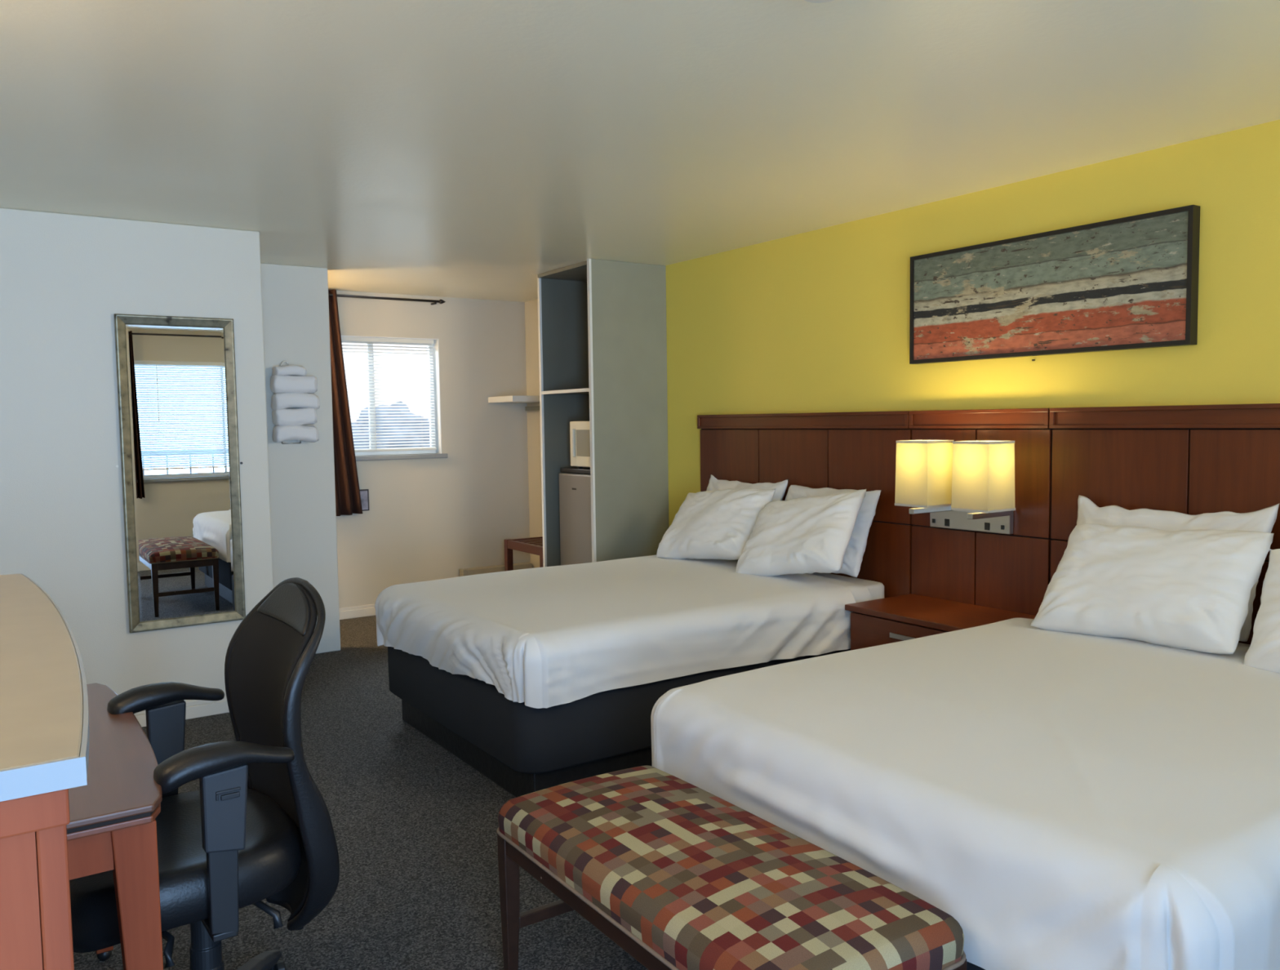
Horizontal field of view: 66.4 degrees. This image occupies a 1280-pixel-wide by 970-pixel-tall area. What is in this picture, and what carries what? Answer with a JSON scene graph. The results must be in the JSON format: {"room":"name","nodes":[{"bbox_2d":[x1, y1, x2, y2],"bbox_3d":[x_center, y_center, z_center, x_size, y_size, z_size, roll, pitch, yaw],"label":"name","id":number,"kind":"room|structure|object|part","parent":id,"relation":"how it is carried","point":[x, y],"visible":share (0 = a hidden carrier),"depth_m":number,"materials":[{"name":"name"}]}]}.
{"room":"hotel room","nodes":[
{"label":"hotel room","id":0,"kind":"room"},
{"bbox_2d":[0,207,273,702],"bbox_3d":[-2.893,-0.049,4.867,1.777,2.397,0.985,-3,5,-34],"label":"wall","id":1,"kind":"structure","parent":0,"point":[64,278],"depth_m":4.52,"materials":[{"name":"grey paint"}]},
{"bbox_2d":[113,313,245,632],"bbox_3d":[-2.208,-0.059,4.717,0.519,1.493,0.028,-3,5,-34],"label":"wall mirror","id":2,"kind":"object","parent":1,"relation":"attached to","point":[176,375],"visible":0.96,"depth_m":4.71,"materials":[{"name":"silver metal"}]},
{"bbox_2d":[133,695,229,726],"bbox_3d":[-2.687,1.133,4.471,1.560,0.085,0.012,-3,5,-34],"label":"baseboard","id":3,"kind":"structure","parent":1,"relation":"attached to","point":[194,708],"depth_m":4.82,"materials":[{"name":"grey paint"}]},
{"bbox_2d":[260,262,340,653],"bbox_3d":[-2.584,-0.111,5.735,1.545,2.397,0.110,-3,5,-34],"label":"wall","id":4,"kind":"structure","parent":0,"point":[295,301],"depth_m":6.01,"materials":[{"name":"grey paint"}]},
{"bbox_2d":[278,360,301,444],"bbox_3d":[-2.126,-0.501,5.939,0.116,0.501,0.020,-3,5,-34],"label":"towel rack","id":5,"kind":"object","parent":4,"relation":"attached to","point":[282,361],"visible":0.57,"depth_m":5.93,"materials":[{"name":"silver metal"}]},
{"bbox_2d":[272,364,306,376],"bbox_3d":[-2.107,-0.684,5.871,0.182,0.069,0.127,-3,5,-34],"label":"rolled towel","id":6,"kind":"object","parent":5,"relation":"on","point":[291,370],"visible":1,"depth_m":5.83,"materials":[{"name":"white fabric"}]},
{"bbox_2d":[270,374,317,393],"bbox_3d":[-2.085,-0.605,5.890,0.262,0.112,0.127,-3,5,-34],"label":"rolled towel","id":7,"kind":"object","parent":5,"relation":"on","point":[278,384],"visible":0.99,"depth_m":5.84,"materials":[{"name":"white fabric"}]},
{"bbox_2d":[271,408,317,425],"bbox_3d":[-2.084,-0.412,5.901,0.245,0.111,0.127,-3,5,-34],"label":"rolled towel","id":8,"kind":"object","parent":5,"relation":"on","point":[298,416],"visible":0.99,"depth_m":5.85,"materials":[{"name":"white fabric"}]},
{"bbox_2d":[271,392,319,409],"bbox_3d":[-2.080,-0.503,5.899,0.267,0.109,0.127,-3,5,-34],"label":"rolled towel","id":9,"kind":"object","parent":5,"relation":"on","point":[282,400],"visible":0.98,"depth_m":5.85,"materials":[{"name":"white fabric"}]},
{"bbox_2d":[272,425,319,442],"bbox_3d":[-2.082,-0.311,5.908,0.254,0.113,0.130,-3,5,-34],"label":"rolled towel","id":10,"kind":"object","parent":5,"relation":"on","point":[280,433],"visible":0.98,"depth_m":5.86,"materials":[{"name":"white fabric"}]},
{"bbox_2d":[73,615,648,969],"bbox_3d":[-0.518,1.234,3.729,4.510,0.080,7.970,-3,5,-34],"label":"floor","id":11,"kind":"structure","parent":0,"point":[415,825],"depth_m":3.21,"materials":[{"name":"carpet"}]},
{"bbox_2d":[0,573,89,969],"bbox_3d":[-0.948,0.780,1.054,0.632,1.190,1.108,-3,5,-34],"label":"dresser","id":12,"kind":"object","parent":11,"relation":"on","point":[45,731],"visible":1,"depth_m":0.73,"materials":[{"name":"brown laminate"}]},
{"bbox_3d":[-0.676,0.818,0.604,0.566,1.108,0.020,-3,5,-34],"label":"panel","id":13,"kind":"part","parent":12,"relation":"part of","materials":[{"name":"brown wood"}]},
{"bbox_3d":[-0.969,0.226,1.001,0.593,0.029,1.080,-3,5,-34],"label":"rail","id":14,"kind":"part","parent":12,"relation":"part of","materials":[{"name":"brown wood"}]},
{"bbox_3d":[-0.436,0.818,0.773,0.020,1.138,0.032,-3,5,-34],"label":"corner post","id":15,"kind":"part","parent":12,"relation":"part of","materials":[{"name":"brown wood"}]},
{"bbox_2d":[66,682,163,969],"bbox_3d":[-1.466,0.945,2.011,0.829,0.750,1.030,-3,5,-34],"label":"writing desk","id":16,"kind":"object","parent":11,"relation":"on","point":[113,824],"visible":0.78,"depth_m":1.78,"materials":[{"name":"brown wood"}]},
{"bbox_3d":[-1.451,0.909,2.585,0.073,0.686,0.073,-3,5,-34],"label":"leg","id":17,"kind":"part","parent":16,"relation":"part of","materials":[{"name":"brown wood"}]},
{"bbox_3d":[-1.472,0.598,1.987,0.826,0.013,1.026,-3,5,-34],"label":"under moulding","id":18,"kind":"part","parent":16,"relation":"part of","materials":[{"name":"brown wood"}]},
{"bbox_3d":[-0.926,0.953,1.811,0.073,0.686,0.073,-3,5,-34],"label":"leg","id":19,"kind":"part","parent":16,"relation":"part of","materials":[{"name":"brown wood"}]},
{"bbox_2d":[69,577,339,969],"bbox_3d":[-1.009,0.768,2.201,0.571,1.064,0.664,-4,5,-36],"label":"office chair","id":20,"kind":"object","parent":11,"relation":"on","point":[258,826],"visible":0.98,"depth_m":2.14,"materials":[{"name":"black leather"}]},
{"bbox_3d":[-1.173,0.627,2.426,0.088,0.175,0.034,-4,5,-36],"label":"arm post","id":21,"kind":"part","parent":20,"relation":"part of","materials":[{"name":"grey plastic"}]},
{"bbox_3d":[-0.994,0.943,2.025,0.030,0.055,0.161,-4,5,-43],"label":"lever","id":22,"kind":"part","parent":20,"relation":"part of","materials":[{"name":"black plastic"}]},
{"bbox_3d":[-1.034,0.844,2.187,0.490,0.153,0.510,-4,5,-36],"label":"seat","id":23,"kind":"part","parent":20,"relation":"part of","materials":[{"name":"black leather"}]},
{"bbox_3d":[-0.835,0.653,1.968,0.088,0.175,0.034,-4,5,-36],"label":"arm post","id":24,"kind":"part","parent":20,"relation":"part of","materials":[{"name":"grey plastic"}]},
{"bbox_3d":[-0.840,0.933,2.148,0.149,0.055,0.026,1,4,30],"label":"lever","id":25,"kind":"part","parent":20,"relation":"part of","materials":[{"name":"black plastic"}]},
{"bbox_3d":[-0.848,0.625,2.312,0.120,0.779,0.451,-4,5,-36],"label":"backrest","id":26,"kind":"part","parent":20,"relation":"part of","materials":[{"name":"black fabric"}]},
{"bbox_3d":[-0.846,0.626,2.313,0.133,0.803,0.515,-4,5,-36],"label":"frame","id":27,"kind":"part","parent":20,"relation":"part of","materials":[{"name":"black plastic"}]},
{"bbox_2d":[503,536,543,571],"bbox_3d":[-0.697,0.688,7.358,0.405,0.535,0.620,-3,5,-34],"label":"luggage rack","id":28,"kind":"object","parent":11,"relation":"on","point":[534,545],"visible":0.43,"depth_m":7.38,"materials":[{"name":"brown wood"}]},
{"bbox_3d":[-1.004,0.683,7.494,0.050,0.535,0.050,-3,5,-34],"label":"leg","id":29,"kind":"part","parent":28,"relation":"part of","materials":[{"name":"brown wood"}]},
{"bbox_3d":[-0.849,0.464,7.242,0.040,0.062,0.520,-3,5,-34],"label":"rail","id":30,"kind":"part","parent":28,"relation":"part of","materials":[{"name":"brown wood"}]},
{"bbox_3d":[-0.863,0.441,7.582,0.305,0.062,0.030,-3,5,-34],"label":"rail","id":31,"kind":"part","parent":28,"relation":"part of","materials":[{"name":"brown wood"}]},
{"bbox_3d":[-0.684,0.710,7.023,0.050,0.535,0.050,-3,5,-34],"label":"leg","id":32,"kind":"part","parent":28,"relation":"part of","materials":[{"name":"brown wood"}]},
{"bbox_2d":[537,258,668,566],"bbox_3d":[-0.222,-0.187,6.385,0.649,2.396,0.726,-3,5,-34],"label":"open closet","id":33,"kind":"object","parent":11,"relation":"on","point":[602,323],"visible":0.62,"depth_m":6.11,"materials":[{"name":"grey paint"}]},
{"bbox_3d":[-0.648,-0.190,6.521,0.015,2.396,0.024,-3,5,-34],"label":"edge trim","id":34,"kind":"part","parent":33,"relation":"part of","materials":[{"name":"white paint"}]},
{"bbox_3d":[-0.227,-1.371,6.316,0.619,0.022,0.678,-3,5,-34],"label":"panel","id":35,"kind":"part","parent":33,"relation":"part of","materials":[{"name":"white wood"}]},
{"bbox_3d":[-0.396,-0.205,6.691,0.594,2.396,0.020,-3,5,-34],"label":"panel","id":36,"kind":"part","parent":33,"relation":"part of","materials":[{"name":"grey wood"}]},
{"bbox_3d":[-0.457,-0.595,6.204,0.013,0.021,0.679,-3,5,-34],"label":"edge trim","id":37,"kind":"part","parent":33,"relation":"part of","materials":[{"name":"white paint"}]},
{"bbox_2d":[551,391,589,394],"bbox_3d":[-0.214,-0.610,6.368,0.575,0.017,0.679,-3,5,-34],"label":"shelf","id":38,"kind":"object","parent":33,"relation":"attached to","point":[553,393],"depth_m":6.35,"materials":[{"name":"white wood"}]},
{"bbox_2d":[559,466,591,565],"bbox_3d":[-0.208,0.305,6.468,0.464,0.841,0.508,-3,5,-34],"label":"mini fridge","id":39,"kind":"object","parent":33,"relation":"on","point":[575,483],"visible":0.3,"depth_m":6.37,"materials":[{"name":"grey plastic"}]},
{"bbox_2d":[569,421,590,468],"bbox_3d":[-0.178,-0.260,6.287,0.400,0.308,0.457,-3,5,-34],"label":"microwave","id":40,"kind":"object","parent":39,"relation":"on","point":[580,435],"visible":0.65,"depth_m":6.26,"materials":[{"name":"beige plastic"}]},
{"bbox_3d":[-0.431,-0.272,6.318,0.016,0.180,0.018,-3,5,-34],"label":"handle","id":41,"kind":"part","parent":40,"relation":"part of","materials":[{"name":"beige plastic"}]},
{"bbox_3d":[-0.288,-0.155,5.919,0.015,2.396,0.026,-3,5,-34],"label":"edge trim","id":42,"kind":"part","parent":33,"relation":"part of","materials":[{"name":"white paint"}]},
{"bbox_3d":[-0.055,-0.169,6.076,0.549,2.396,0.022,-3,5,-34],"label":"panel","id":43,"kind":"part","parent":33,"relation":"part of","materials":[{"name":"grey paint"}]},
{"bbox_2d":[387,559,884,797],"bbox_3d":[-0.014,0.802,4.682,1.987,0.642,1.484,-3,5,-34],"label":"bed","id":44,"kind":"object","parent":11,"relation":"on","point":[524,749],"visible":0.26,"depth_m":3.78,"materials":[{"name":"grey fabric"}]},
{"bbox_2d":[374,555,855,708],"bbox_3d":[-0.178,0.605,4.559,1.726,0.318,1.620,-3,5,-34],"label":"bedspread","id":45,"kind":"object","parent":44,"relation":"on","point":[545,637],"visible":0.97,"depth_m":4.04,"materials":[{"name":"white fabric"}]},
{"bbox_2d":[656,488,775,559],"bbox_3d":[0.393,0.211,5.209,0.329,0.396,0.707,-4,5,-38],"label":"pillow","id":46,"kind":"object","parent":45,"relation":"on","point":[717,524],"visible":0.91,"depth_m":5.09,"materials":[{"name":"white fabric"}]},
{"bbox_2d":[735,488,866,576],"bbox_3d":[0.757,0.237,4.656,0.340,0.444,0.663,-4,5,-43],"label":"pillow","id":47,"kind":"object","parent":45,"relation":"on","point":[811,535],"visible":0.99,"depth_m":4.56,"materials":[{"name":"white fabric"}]},
{"bbox_2d":[718,559,871,602],"bbox_3d":[0.553,0.515,5.050,0.258,0.187,1.459,-3,5,-34],"label":"sheet","id":48,"kind":"object","parent":44,"relation":"on","point":[860,593],"visible":0.1,"depth_m":4.53,"materials":[{"name":"white fabric"}]},
{"bbox_2d":[706,474,788,501],"bbox_3d":[0.529,0.172,5.412,0.228,0.427,0.667,-3,5,-34],"label":"pillow","id":49,"kind":"object","parent":48,"relation":"on","point":[714,484],"visible":0.12,"depth_m":5.39,"materials":[{"name":"white fabric"}]},
{"bbox_2d":[785,484,880,577],"bbox_3d":[0.899,0.216,4.858,0.221,0.404,0.627,-3,5,-34],"label":"pillow","id":50,"kind":"object","parent":48,"relation":"on","point":[853,557],"visible":0.3,"depth_m":4.63,"materials":[{"name":"white fabric"}]},
{"bbox_3d":[0.009,0.590,4.685,1.925,0.221,1.370,-3,5,-34],"label":"mattress","id":51,"kind":"part","parent":44,"relation":"part of","materials":[{"name":"white fabric"}]},
{"bbox_2d":[496,764,966,969],"bbox_3d":[0.132,1.032,2.168,0.495,0.510,1.083,-3,5,-34],"label":"bench","id":52,"kind":"object","parent":11,"relation":"on","point":[678,875],"visible":1,"depth_m":2.00,"materials":[{"name":"fabric"}]},
{"bbox_3d":[-0.330,1.072,2.472,0.042,0.404,0.042,-3,5,-34],"label":"leg","id":53,"kind":"part","parent":52,"relation":"part of","materials":[{"name":"brown wood"}]},
{"bbox_3d":[0.595,1.099,1.872,0.042,0.404,0.042,-3,5,-34],"label":"leg","id":54,"kind":"part","parent":52,"relation":"part of","materials":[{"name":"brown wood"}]},
{"bbox_2d":[844,593,1035,649],"bbox_3d":[1.290,0.836,4.189,0.441,0.602,0.700,-3,5,-34],"label":"nightstand","id":55,"kind":"object","parent":11,"relation":"on","point":[876,622],"visible":0.22,"depth_m":4.17,"materials":[{"name":"brown wood"}]},
{"bbox_3d":[1.127,0.683,4.070,0.018,0.208,0.660,-3,5,-34],"label":"drawer","id":56,"kind":"part","parent":55,"relation":"part of","materials":[{"name":"brown wood"}]},
{"bbox_3d":[1.098,0.636,4.078,0.018,0.020,0.130,-3,5,-34],"label":"handle","id":57,"kind":"part","parent":55,"relation":"part of","materials":[{"name":"silver metal"}]},
{"bbox_2d":[966,642,1250,969],"bbox_3d":[1.279,0.909,2.783,1.980,0.642,1.484,-3,5,-34],"label":"bed","id":58,"kind":"object","parent":11,"relation":"on","point":[970,966],"visible":0.02,"depth_m":1.94,"materials":[{"name":"grey"}]},
{"bbox_2d":[650,617,1279,969],"bbox_3d":[1.120,0.765,2.666,1.710,0.432,1.607,-3,5,-34],"label":"bedspread","id":59,"kind":"object","parent":58,"relation":"on","point":[1072,801],"visible":0.9,"depth_m":2.15,"materials":[{"name":"white fabric"}]},
{"bbox_2d":[1030,523,1274,653],"bbox_3d":[1.689,0.329,3.264,0.342,0.376,0.684,-3,5,-34],"label":"pillow","id":60,"kind":"object","parent":59,"relation":"on","point":[1190,589],"visible":1,"depth_m":3.16,"materials":[{"name":"white fabric"}]},
{"bbox_2d":[1243,548,1279,672],"bbox_3d":[2.081,0.360,2.688,0.336,0.405,0.726,-4,5,-38],"label":"pillow","id":61,"kind":"object","parent":59,"relation":"on","point":[1264,651],"visible":0.91,"depth_m":2.86,"materials":[{"name":"white fabric"}]},
{"bbox_2d":[1235,644,1249,651],"bbox_3d":[1.843,0.622,3.149,0.259,0.187,1.460,-3,5,-34],"label":"sheet","id":62,"kind":"object","parent":58,"relation":"on","point":[1242,647],"visible":0.02,"depth_m":3.16,"materials":[{"name":"white fabric"}]},
{"bbox_2d":[1076,494,1279,641],"bbox_3d":[1.835,0.273,3.482,0.220,0.448,0.708,-3,5,-34],"label":"pillow","id":63,"kind":"object","parent":62,"relation":"on","point":[1264,520],"visible":0.17,"depth_m":3.43,"materials":[{"name":"white fabric"}]},
{"bbox_3d":[1.302,0.698,2.786,1.918,0.221,1.370,-3,5,-34],"label":"mattress","id":64,"kind":"part","parent":58,"relation":"part of","materials":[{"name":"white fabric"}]},
{"bbox_2d":[336,290,530,608],"bbox_3d":[-2.362,-0.205,7.103,3.650,2.397,0.150,-3,5,-34],"label":"wall","id":65,"kind":"structure","parent":0,"point":[426,519],"depth_m":7.61,"materials":[{"name":"beige paint"}]},
{"bbox_2d":[339,604,375,619],"bbox_3d":[-2.313,0.953,7.104,3.420,0.085,0.012,-3,5,-34],"label":"baseboard","id":66,"kind":"structure","parent":65,"relation":"attached to","point":[355,611],"depth_m":7.24,"materials":[{"name":"grey paint"}]},
{"bbox_2d":[360,488,368,511],"bbox_3d":[-2.061,0.113,7.222,0.115,0.159,0.020,-3,5,-34],"label":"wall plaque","id":67,"kind":"object","parent":65,"relation":"attached to","point":[364,493],"visible":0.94,"depth_m":7.23,"materials":[{"name":"grey plastic"}]},
{"bbox_2d":[328,293,445,305],"bbox_3d":[-1.989,-1.367,7.143,1.185,0.038,0.093,-3,5,-34],"label":"curtain rod","id":68,"kind":"object","parent":65,"relation":"attached to","point":[440,301],"visible":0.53,"depth_m":7.21,"materials":[{"name":"black metal"}]},
{"bbox_2d":[328,289,362,515],"bbox_3d":[-2.199,-0.583,7.008,0.391,1.618,0.091,-3,5,-34],"label":"curtain","id":69,"kind":"object","parent":68,"relation":"hanging from","point":[348,497],"visible":0.41,"depth_m":7.04,"materials":[{"name":"brown fabric"}]},
{"bbox_2d":[341,335,448,461],"bbox_3d":[-1.983,-0.646,7.312,1.064,0.914,0.183,-3,5,-34],"label":"window","id":70,"kind":"structure","parent":65,"relation":"in","point":[370,455],"depth_m":7.52,"materials":[{"name":"white plastic"}]},
{"bbox_2d":[341,336,436,452],"bbox_3d":[-1.983,-0.672,7.291,0.954,0.848,0.043,-3,5,-34],"label":"window blind","id":71,"kind":"object","parent":70,"relation":"attached to","point":[345,339],"visible":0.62,"depth_m":7.36,"materials":[{"name":"white plastic"}]},
{"bbox_3d":[-1.977,-0.657,7.284,0.002,0.818,0.002,1,4,20],"label":"lift cord","id":72,"kind":"part","parent":71,"relation":"part of","materials":[{"name":"white plastic"}]},
{"bbox_3d":[-1.980,-0.257,7.323,0.954,0.016,0.024,-3,5,-34],"label":"rail","id":73,"kind":"part","parent":71,"relation":"part of","materials":[{"name":"white plastic"}]},
{"bbox_3d":[-1.677,-0.674,7.486,0.002,0.818,0.002,-1,4,2],"label":"lift cord","id":74,"kind":"part","parent":71,"relation":"part of","materials":[{"name":"white plastic"}]},
{"bbox_3d":[-1.965,-0.205,7.323,1.064,0.033,0.140,-3,5,-34],"label":"sill","id":75,"kind":"part","parent":70,"relation":"part of","materials":[{"name":"grey"}]},
{"bbox_2d":[459,561,532,576],"bbox_3d":[-1.145,0.780,7.832,0.615,0.270,0.078,-3,5,-34],"label":"baseboard","id":76,"kind":"structure","parent":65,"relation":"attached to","point":[473,571],"depth_m":7.78,"materials":[{"name":"beige metal"}]},
{"bbox_2d":[524,298,542,568],"bbox_3d":[-0.326,-0.243,7.242,0.140,2.397,2.240,-3,5,-34],"label":"wall","id":77,"kind":"structure","parent":0,"point":[531,331],"depth_m":7.88,"materials":[{"name":"beige paint"}]},
{"bbox_2d":[488,395,540,410],"bbox_3d":[-0.945,-0.641,7.688,0.344,0.110,0.429,-3,5,-34],"label":"wall shelf","id":78,"kind":"object","parent":77,"relation":"attached to","point":[502,399],"visible":0.78,"depth_m":7.54,"materials":[{"name":"white paint"}]},
{"bbox_2d":[0,0,1279,302],"bbox_3d":[-0.553,-1.248,3.564,4.510,0.100,7.970,-3,5,-34],"label":"ceiling","id":79,"kind":"structure","parent":0,"point":[479,149],"depth_m":3.06,"materials":[{"name":"beige paint"}]},
{"bbox_2d":[804,0,834,3],"bbox_3d":[0.401,-1.096,2.146,0.132,0.042,0.132,-3,5,-34],"label":"smoke detector","id":80,"kind":"object","parent":79,"relation":"attached to","point":[809,1],"visible":1,"depth_m":2.18,"materials":[{"name":"white plastic"}]},
{"bbox_2d":[665,120,1279,527],"bbox_3d":[1.839,-0.052,3.901,0.140,2.397,5.730,-3,5,-34],"label":"wall","id":81,"kind":"structure","parent":0,"point":[818,320],"depth_m":4.36,"materials":[{"name":"yellow paint"}]},
{"bbox_2d":[697,410,913,597],"bbox_3d":[0.827,0.344,5.251,0.063,1.456,1.604,-3,5,-34],"label":"headboard","id":82,"kind":"object","parent":81,"relation":"attached to","point":[857,450],"visible":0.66,"depth_m":4.96,"materials":[{"name":"brown wood"}]},
{"bbox_3d":[0.517,-0.100,5.662,0.016,0.442,0.528,-3,5,-34],"label":"panel","id":83,"kind":"part","parent":82,"relation":"part of","materials":[{"name":"brown wood"}]},
{"bbox_3d":[0.817,-0.075,5.220,0.016,0.442,0.528,-3,5,-34],"label":"panel","id":84,"kind":"part","parent":82,"relation":"part of","materials":[{"name":"brown wood"}]},
{"bbox_3d":[0.822,-0.341,5.208,0.051,0.082,1.602,-3,5,-34],"label":"rail","id":85,"kind":"part","parent":82,"relation":"part of","materials":[{"name":"brown wood"}]},
{"bbox_3d":[0.796,-0.340,5.191,0.012,0.082,1.602,-3,5,-34],"label":"rail moulding","id":86,"kind":"part","parent":82,"relation":"part of","materials":[{"name":"brown wood"}]},
{"bbox_3d":[1.117,-0.050,4.778,0.016,0.442,0.528,-3,5,-34],"label":"panel","id":87,"kind":"part","parent":82,"relation":"part of","materials":[{"name":"brown wood"}]},
{"bbox_3d":[1.127,0.636,4.824,0.016,0.922,0.528,-3,5,-34],"label":"panel","id":88,"kind":"part","parent":82,"relation":"part of","materials":[{"name":"brown wood"}]},
{"bbox_2d":[909,408,1053,615],"bbox_3d":[1.478,0.399,4.290,0.063,1.456,0.712,-3,5,-34],"label":"headboard","id":89,"kind":"object","parent":81,"relation":"attached to","point":[1011,572],"visible":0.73,"depth_m":4.17,"materials":[{"name":"brown wood"}]},
{"bbox_3d":[1.379,0.657,4.452,0.016,0.922,0.349,-3,5,-34],"label":"panel","id":90,"kind":"part","parent":89,"relation":"part of","materials":[{"name":"brown wood"}]},
{"bbox_3d":[1.369,-0.029,4.407,0.016,0.442,0.349,-3,5,-34],"label":"panel","id":91,"kind":"part","parent":89,"relation":"part of","materials":[{"name":"brown wood"}]},
{"bbox_2d":[894,440,1015,534],"bbox_3d":[1.355,0.009,4.152,0.293,0.396,0.504,-3,5,-34],"label":"wall lamp","id":92,"kind":"object","parent":89,"relation":"attached to","point":[962,485],"visible":1,"depth_m":4.11,"materials":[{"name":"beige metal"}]},
{"bbox_3d":[1.233,0.084,4.237,0.178,0.010,0.178,-3,5,-34],"label":"shade trim","id":93,"kind":"part","parent":92,"relation":"part of","materials":[{"name":"silver metal"}]},
{"bbox_3d":[1.231,-0.052,4.228,0.176,0.282,0.176,-3,5,-34],"label":"lamp shade","id":94,"kind":"part","parent":92,"relation":"part of","materials":[{"name":"fabric"}]},
{"bbox_3d":[1.230,-0.187,4.219,0.170,0.010,0.170,-3,5,-34],"label":"shade trim","id":95,"kind":"part","parent":92,"relation":"part of","materials":[{"name":"silver metal"}]},
{"bbox_3d":[1.272,0.107,4.264,0.262,0.024,0.028,-3,5,-34],"label":"arm","id":96,"kind":"part","parent":92,"relation":"part of","materials":[{"name":"silver metal"}]},
{"bbox_2d":[944,518,949,526],"bbox_3d":[1.369,0.167,4.357,0.002,0.032,0.025,-3,5,-34],"label":"outlet","id":97,"kind":"object","parent":92,"relation":"attached to","point":[946,520],"depth_m":4.36,"materials":[{"name":"black plastic"}]},
{"bbox_3d":[1.399,-0.038,3.981,0.176,0.282,0.176,-3,5,-34],"label":"lamp shade","id":98,"kind":"part","parent":92,"relation":"part of","materials":[{"name":"fabric"}]},
{"bbox_3d":[1.401,0.098,3.990,0.178,0.010,0.178,-3,5,-34],"label":"shade trim","id":99,"kind":"part","parent":92,"relation":"part of","materials":[{"name":"silver metal"}]},
{"bbox_3d":[1.397,-0.173,3.972,0.170,0.010,0.170,-3,5,-34],"label":"shade trim","id":100,"kind":"part","parent":92,"relation":"part of","materials":[{"name":"silver metal"}]},
{"bbox_2d":[984,522,989,529],"bbox_3d":[1.486,0.177,4.185,0.002,0.032,0.025,-3,5,-34],"label":"outlet","id":101,"kind":"object","parent":92,"relation":"attached to","point":[986,524],"depth_m":4.18,"materials":[{"name":"black plastic"}]},
{"bbox_3d":[1.439,0.121,4.018,0.262,0.024,0.028,-3,5,-34],"label":"arm","id":102,"kind":"part","parent":92,"relation":"part of","materials":[{"name":"silver metal"}]},
{"bbox_3d":[1.448,-0.285,4.230,0.012,0.082,0.710,-3,5,-34],"label":"rail moulding","id":103,"kind":"part","parent":89,"relation":"part of","materials":[{"name":"brown wood"}]},
{"bbox_3d":[1.474,-0.287,4.248,0.051,0.082,0.710,-3,5,-34],"label":"rail","id":104,"kind":"part","parent":89,"relation":"part of","materials":[{"name":"brown wood"}]},
{"bbox_3d":[1.578,0.674,4.158,0.016,0.922,0.349,-3,5,-34],"label":"panel","id":105,"kind":"part","parent":89,"relation":"part of","materials":[{"name":"brown wood"}]},
{"bbox_3d":[1.569,-0.012,4.113,0.016,0.442,0.349,-3,5,-34],"label":"panel","id":106,"kind":"part","parent":89,"relation":"part of","materials":[{"name":"brown wood"}]},
{"bbox_2d":[909,204,1199,364],"bbox_3d":[1.618,-0.774,3.994,0.049,0.488,1.264,-3,5,-34],"label":"wall picture","id":107,"kind":"object","parent":81,"relation":"attached to","point":[1130,282],"visible":1,"depth_m":3.87,"materials":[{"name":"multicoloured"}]},
{"bbox_2d":[1048,403,1279,644],"bbox_3d":[2.134,0.453,3.324,0.063,1.456,1.618,-3,5,-34],"label":"headboard","id":108,"kind":"object","parent":81,"relation":"attached to","point":[1192,460],"visible":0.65,"depth_m":3.56,"materials":[{"name":"brown"}]},
{"bbox_3d":[1.832,0.695,3.784,0.016,0.922,0.535,-3,5,-34],"label":"panel","id":109,"kind":"part","parent":108,"relation":"part of","materials":[{"name":"brown wood"}]},
{"bbox_3d":[1.823,0.009,3.738,0.016,0.442,0.535,-3,5,-34],"label":"panel","id":110,"kind":"part","parent":108,"relation":"part of","materials":[{"name":"brown wood"}]},
{"bbox_3d":[2.103,-0.231,3.264,0.012,0.082,1.616,-3,5,-34],"label":"rail moulding","id":111,"kind":"part","parent":108,"relation":"part of","materials":[{"name":"brown wood"}]},
{"bbox_3d":[2.130,-0.232,3.282,0.051,0.082,1.616,-3,5,-34],"label":"rail","id":112,"kind":"part","parent":108,"relation":"part of","materials":[{"name":"brown wood"}]},
{"bbox_3d":[2.127,0.035,3.291,0.016,0.442,0.534,-3,5,-34],"label":"panel","id":113,"kind":"part","parent":108,"relation":"part of","materials":[{"name":"brown wood"}]},
{"bbox_3d":[2.136,0.720,3.336,0.016,0.922,0.534,-3,5,-34],"label":"panel","id":114,"kind":"part","parent":108,"relation":"part of","materials":[{"name":"brown wood"}]},
{"label":"outside","id":115,"kind":"structure","parent":0,"visible":0},
{"bbox_3d":[-5.332,1.004,11.561,32.000,0.280,43.000,-3,5,-34],"label":"ground","id":116,"kind":"structure","parent":115,"visible":0},
{"bbox_2d":[351,422,386,448],"bbox_3d":[-5.422,-0.402,18.296,1.573,1.677,1.597,-3,5,-34],"label":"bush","id":117,"kind":"object","parent":116,"relation":"on","point":[360,426],"visible":0.07,"depth_m":17.97,"materials":[{"name":"plant"}]},
{"bbox_2d":[355,401,430,448],"bbox_3d":[-5.394,-0.795,21.113,2.164,2.027,2.037,-3,5,-34],"label":"tree","id":118,"kind":"object","parent":116,"relation":"on","point":[404,411],"visible":0.12,"depth_m":20.50,"materials":[{"name":"plant"}]}
]}

